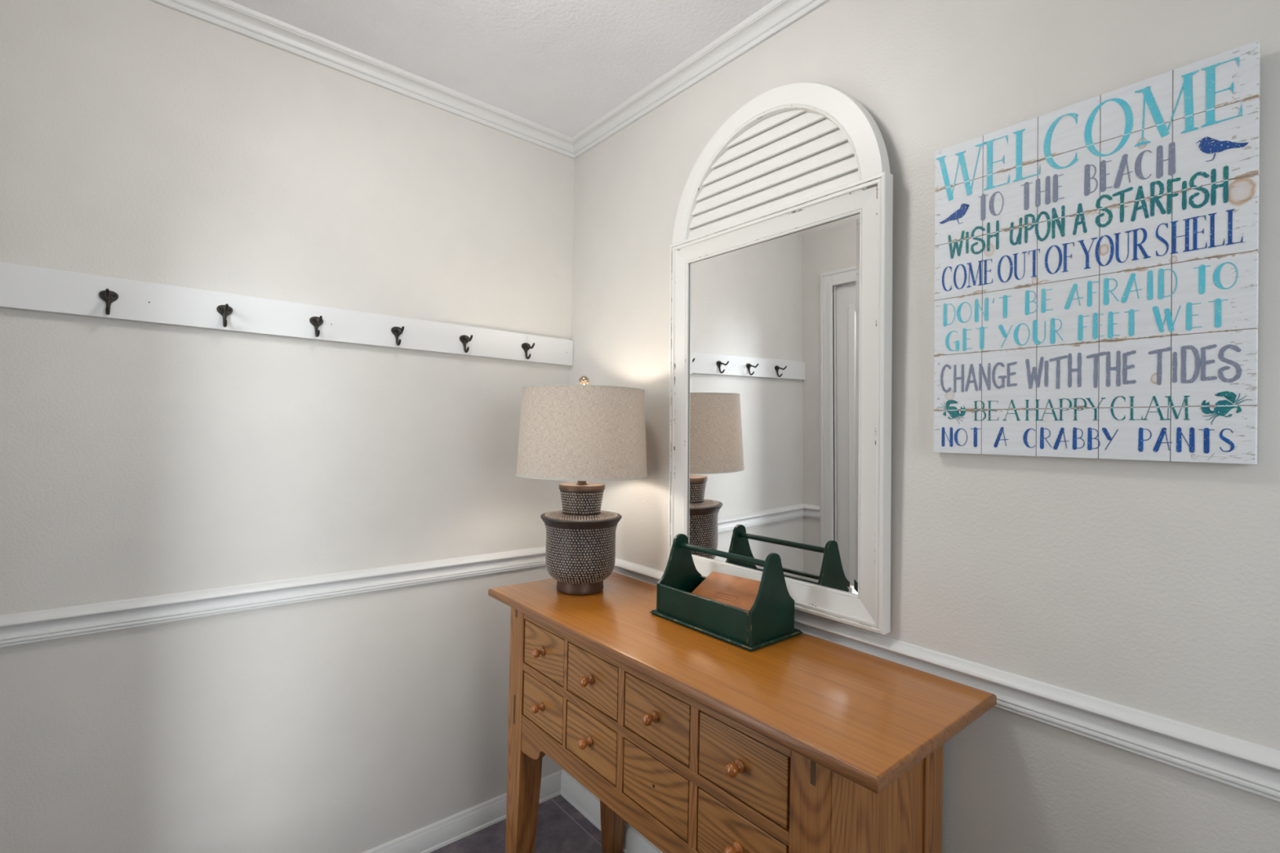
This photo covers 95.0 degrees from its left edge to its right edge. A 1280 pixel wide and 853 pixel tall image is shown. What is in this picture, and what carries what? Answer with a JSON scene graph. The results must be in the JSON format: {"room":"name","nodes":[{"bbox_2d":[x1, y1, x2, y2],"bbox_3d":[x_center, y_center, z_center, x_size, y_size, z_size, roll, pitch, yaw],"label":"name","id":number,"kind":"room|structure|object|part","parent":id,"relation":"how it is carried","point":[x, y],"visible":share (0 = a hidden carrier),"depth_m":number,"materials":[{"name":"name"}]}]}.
{"room":"entryway","nodes":[
{"label":"entryway","id":0,"kind":"room"},
{"bbox_2d":[0,0,574,852],"bbox_3d":[-0.887,0.131,1.740,1.730,2.411,0.100,2,-1,-40],"label":"wall","id":1,"kind":"structure","parent":0,"point":[141,140],"depth_m":1.55,"materials":[{"name":"paint"}]},
{"bbox_2d":[0,546,546,647],"bbox_3d":[-0.854,0.455,1.690,1.530,0.066,0.022,2,-1,-40],"label":"trim","id":2,"kind":"structure","parent":1,"relation":"attached to","point":[64,622],"depth_m":1.53,"materials":[{"name":"white paint"}]},
{"bbox_2d":[0,262,573,366],"bbox_3d":[-0.821,-0.288,1.674,1.527,0.094,0.080,2,-1,-40],"label":"coat rack","id":3,"kind":"object","parent":1,"relation":"attached to","point":[24,287],"visible":1,"depth_m":1.53,"materials":[{"name":"white paint"}]},
{"bbox_2d":[149,0,574,159],"bbox_3d":[-0.819,-1.047,1.697,1.530,0.054,0.041,2,-1,-40],"label":"trim","id":4,"kind":"structure","parent":1,"relation":"attached to","point":[228,15],"depth_m":1.71,"materials":[{"name":"white paint"}]},
{"bbox_2d":[363,769,562,852],"bbox_3d":[-0.871,1.298,1.683,1.530,0.076,0.018,2,-1,-40],"label":"baseboard","id":5,"kind":"structure","parent":1,"relation":"attached to","point":[429,838],"depth_m":1.92,"materials":[{"name":"white paint"}]},
{"bbox_2d":[230,0,773,137],"bbox_3d":[0.195,-1.116,0.485,1.730,0.100,3.400,2,-1,-40],"label":"ceiling","id":6,"kind":"structure","parent":0,"point":[561,66],"depth_m":1.61,"materials":[{"name":"white paint"}]},
{"bbox_2d":[430,795,624,852],"bbox_3d":[0.147,1.384,0.461,1.730,0.080,3.400,2,-1,-40],"label":"floor","id":7,"kind":"structure","parent":0,"point":[561,828],"depth_m":1.93,"materials":[{"name":"tile"}]},
{"bbox_2d":[488,571,996,852],"bbox_3d":[0.094,0.913,1.369,0.421,0.878,1.180,2,-1,-40],"label":"console table","id":8,"kind":"object","parent":7,"relation":"on","point":[698,742],"visible":0.99,"depth_m":1.12,"materials":[{"name":"brown wood"}]},
{"bbox_3d":[-0.321,0.919,1.649,0.074,0.854,0.074,2,-1,-40],"label":"leg","id":9,"kind":"part","parent":8,"relation":"part of","materials":[{"name":"brown wood"}]},
{"bbox_3d":[-0.265,0.725,1.510,0.030,0.023,0.023,2,-1,-40],"label":"knob","id":10,"kind":"part","parent":8,"relation":"part of","materials":[{"name":"brown wood"}]},
{"bbox_3d":[-0.263,0.584,1.512,0.030,0.023,0.023,2,-1,-40],"label":"knob","id":11,"kind":"part","parent":8,"relation":"part of","materials":[{"name":"brown wood"}]},
{"bbox_3d":[-0.246,0.726,1.527,0.022,0.114,0.196,2,-1,-40],"label":"drawer","id":12,"kind":"part","parent":8,"relation":"part of","materials":[{"name":"brown wood"}]},
{"bbox_3d":[-0.243,0.584,1.528,0.022,0.114,0.196,2,-1,-40],"label":"drawer","id":13,"kind":"part","parent":8,"relation":"part of","materials":[{"name":"brown wood"}]},
{"bbox_2d":[515,375,647,595],"bbox_3d":[-0.168,0.162,1.704,0.379,0.619,0.379,1,-1,15],"label":"table lamp","id":14,"kind":"object","parent":8,"relation":"on","point":[582,433],"visible":1,"depth_m":1.58,"materials":[{"name":"beige fabric"}]},
{"bbox_3d":[-0.168,0.139,1.704,0.379,0.006,0.379,2,-1,-40],"label":"shade trim","id":15,"kind":"part","parent":14,"relation":"part of","materials":[{"name":"beige fabric"}]},
{"bbox_3d":[-0.165,0.017,1.705,0.377,0.249,0.377,2,-1,-40],"label":"lamp shade","id":16,"kind":"part","parent":14,"relation":"part of","materials":[{"name":"fabric"}]},
{"bbox_2d":[576,480,587,484],"bbox_3d":[-0.167,0.120,1.704,0.036,0.094,0.036,2,-1,-40],"label":"socket","id":17,"kind":"object","parent":14,"relation":"attached to","point":[580,482],"depth_m":1.69,"materials":[{"name":"brown metal"}]},
{"bbox_3d":[-0.163,-0.106,1.706,0.353,0.003,0.353,1,-1,18],"label":"shade trim","id":18,"kind":"part","parent":14,"relation":"part of","materials":[{"name":"beige fabric"}]},
{"bbox_3d":[-0.127,0.726,1.345,0.030,0.023,0.023,2,-1,-40],"label":"knob","id":19,"kind":"part","parent":8,"relation":"part of","materials":[{"name":"brown wood"}]},
{"bbox_3d":[-0.124,0.585,1.346,0.030,0.023,0.023,2,-1,-40],"label":"knob","id":20,"kind":"part","parent":8,"relation":"part of","materials":[{"name":"brown wood"}]},
{"bbox_3d":[-0.107,0.727,1.361,0.022,0.114,0.198,2,-1,-40],"label":"drawer","id":21,"kind":"part","parent":8,"relation":"part of","materials":[{"name":"brown wood"}]},
{"bbox_3d":[-0.104,0.585,1.362,0.022,0.114,0.198,2,-1,-40],"label":"drawer","id":22,"kind":"part","parent":8,"relation":"part of","materials":[{"name":"brown wood"}]},
{"bbox_3d":[-0.036,0.814,1.272,0.023,0.052,0.869,2,-1,-40],"label":"rail","id":23,"kind":"part","parent":8,"relation":"part of","materials":[{"name":"brown wood"}]},
{"bbox_3d":[-0.081,0.926,1.849,0.074,0.854,0.074,2,-1,-40],"label":"leg","id":24,"kind":"part","parent":8,"relation":"part of","materials":[{"name":"brown wood"}]},
{"bbox_3d":[0.019,0.586,1.175,0.030,0.023,0.023,2,-1,-40],"label":"knob","id":25,"kind":"part","parent":8,"relation":"part of","materials":[{"name":"brown wood"}]},
{"bbox_3d":[-0.033,0.656,1.274,0.023,0.021,0.869,2,-1,-40],"label":"rail","id":26,"kind":"part","parent":8,"relation":"part of","materials":[{"name":"brown wood"}]},
{"bbox_3d":[0.036,0.728,1.190,0.022,0.114,0.196,2,-1,-40],"label":"drawer","id":27,"kind":"part","parent":8,"relation":"part of","materials":[{"name":"brown wood"}]},
{"bbox_3d":[-0.030,0.510,1.275,0.023,0.032,0.869,2,-1,-40],"label":"rail","id":28,"kind":"part","parent":8,"relation":"part of","materials":[{"name":"brown wood"}]},
{"bbox_3d":[0.038,0.586,1.191,0.022,0.114,0.196,2,-1,-40],"label":"drawer","id":29,"kind":"part","parent":8,"relation":"part of","materials":[{"name":"brown wood"}]},
{"bbox_2d":[649,533,802,651],"bbox_3d":[0.201,0.378,1.416,0.184,0.196,0.325,2,-1,-40],"label":"carrier","id":30,"kind":"object","parent":8,"relation":"on","point":[770,620],"visible":0.98,"depth_m":1.33,"materials":[{"name":"green paint"}]},
{"bbox_3d":[0.200,0.308,1.414,0.014,0.014,0.285,2,-1,-40],"label":"handle","id":31,"kind":"part","parent":30,"relation":"part of","materials":[{"name":"green paint"}]},
{"bbox_2d":[691,571,760,611],"bbox_3d":[0.214,0.419,1.421,0.150,0.086,0.225,2,-1,-43],"label":"notebook","id":32,"kind":"object","parent":30,"relation":"in","point":[740,593],"visible":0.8,"depth_m":1.45,"materials":[{"name":"brown leather"}]},
{"bbox_3d":[0.200,0.471,1.415,0.184,0.010,0.325,2,-1,-40],"label":"board","id":33,"kind":"part","parent":30,"relation":"part of","materials":[{"name":"green paint"}]},
{"bbox_3d":[0.159,0.728,1.003,0.030,0.023,0.023,2,-1,-40],"label":"knob","id":34,"kind":"part","parent":8,"relation":"part of","materials":[{"name":"brown wood"}]},
{"bbox_3d":[0.161,0.587,1.004,0.030,0.023,0.023,2,-1,-40],"label":"knob","id":35,"kind":"part","parent":8,"relation":"part of","materials":[{"name":"brown wood"}]},
{"bbox_3d":[0.178,0.729,1.019,0.022,0.114,0.196,2,-1,-40],"label":"drawer","id":36,"kind":"part","parent":8,"relation":"part of","materials":[{"name":"brown wood"}]},
{"bbox_3d":[0.181,0.587,1.021,0.022,0.114,0.196,2,-1,-40],"label":"drawer","id":37,"kind":"part","parent":8,"relation":"part of","materials":[{"name":"brown wood"}]},
{"bbox_3d":[0.283,0.924,0.925,0.074,0.854,0.074,2,-1,-40],"label":"leg","id":38,"kind":"part","parent":8,"relation":"part of","materials":[{"name":"brown wood"}]},
{"bbox_3d":[0.423,0.673,1.009,0.242,0.346,0.018,2,-1,-40],"label":"panel","id":39,"kind":"part","parent":8,"relation":"part of","materials":[{"name":"brown wood"}]},
{"bbox_3d":[0.523,0.930,1.125,0.074,0.854,0.074,2,-1,-40],"label":"leg","id":40,"kind":"part","parent":8,"relation":"part of","materials":[{"name":"brown wood"}]},
{"bbox_2d":[562,0,1279,852],"bbox_3d":[0.828,0.156,0.957,0.100,2.411,3.300,2,-1,-40],"label":"wall","id":41,"kind":"structure","parent":0,"point":[1149,586],"depth_m":1.05,"materials":[{"name":"paint"}]},
{"bbox_2d":[560,770,660,852],"bbox_3d":[0.729,1.322,0.946,0.018,0.076,3.200,2,-1,-40],"label":"baseboard","id":42,"kind":"structure","parent":41,"relation":"attached to","point":[583,801],"depth_m":2.01,"materials":[{"name":"white paint"}]},
{"bbox_2d":[571,0,830,159],"bbox_3d":[0.765,-1.024,0.962,0.041,0.054,3.200,2,-1,-40],"label":"trim","id":43,"kind":"structure","parent":41,"relation":"attached to","point":[776,15],"depth_m":1.67,"materials":[{"name":"white paint"}]},
{"bbox_2d":[667,81,893,635],"bbox_3d":[0.304,-0.201,1.465,0.032,1.257,0.654,0,0,-40],"label":"arched mirror","id":44,"kind":"object","parent":41,"relation":"attached to","point":[780,251],"visible":0.97,"depth_m":1.40,"materials":[{"name":"white mirror"}]},
{"bbox_2d":[688,213,860,595],"bbox_3d":[0.308,-0.050,1.469,0.003,0.838,0.538,0,0,-40],"label":"mirror glass","id":45,"kind":"object","parent":44,"relation":"on","point":[774,314],"depth_m":1.43,"materials":[{"name":"silver metal"}]},
{"bbox_3d":[0.306,-0.495,1.465,0.031,0.064,0.654,0,0,-40],"label":"frame rail","id":46,"kind":"part","parent":44,"relation":"part of","materials":[{"name":"white wood"}]},
{"bbox_3d":[0.301,0.396,1.466,0.031,0.064,0.654,0,0,-40],"label":"frame rail","id":47,"kind":"part","parent":44,"relation":"part of","materials":[{"name":"white wood"}]},
{"bbox_2d":[613,558,1279,801],"bbox_3d":[0.744,0.478,0.953,0.022,0.066,3.200,2,-1,-40],"label":"trim","id":48,"kind":"structure","parent":41,"relation":"attached to","point":[1247,766],"depth_m":0.96,"materials":[{"name":"white paint"}]},
{"bbox_2d":[933,40,1260,464],"bbox_3d":[0.724,-0.243,0.989,0.018,0.590,0.438,0,0,-40],"label":"wall sign","id":49,"kind":"object","parent":41,"relation":"attached to","point":[1096,259],"visible":1,"depth_m":0.94,"materials":[{"name":"wood"}]}
]}

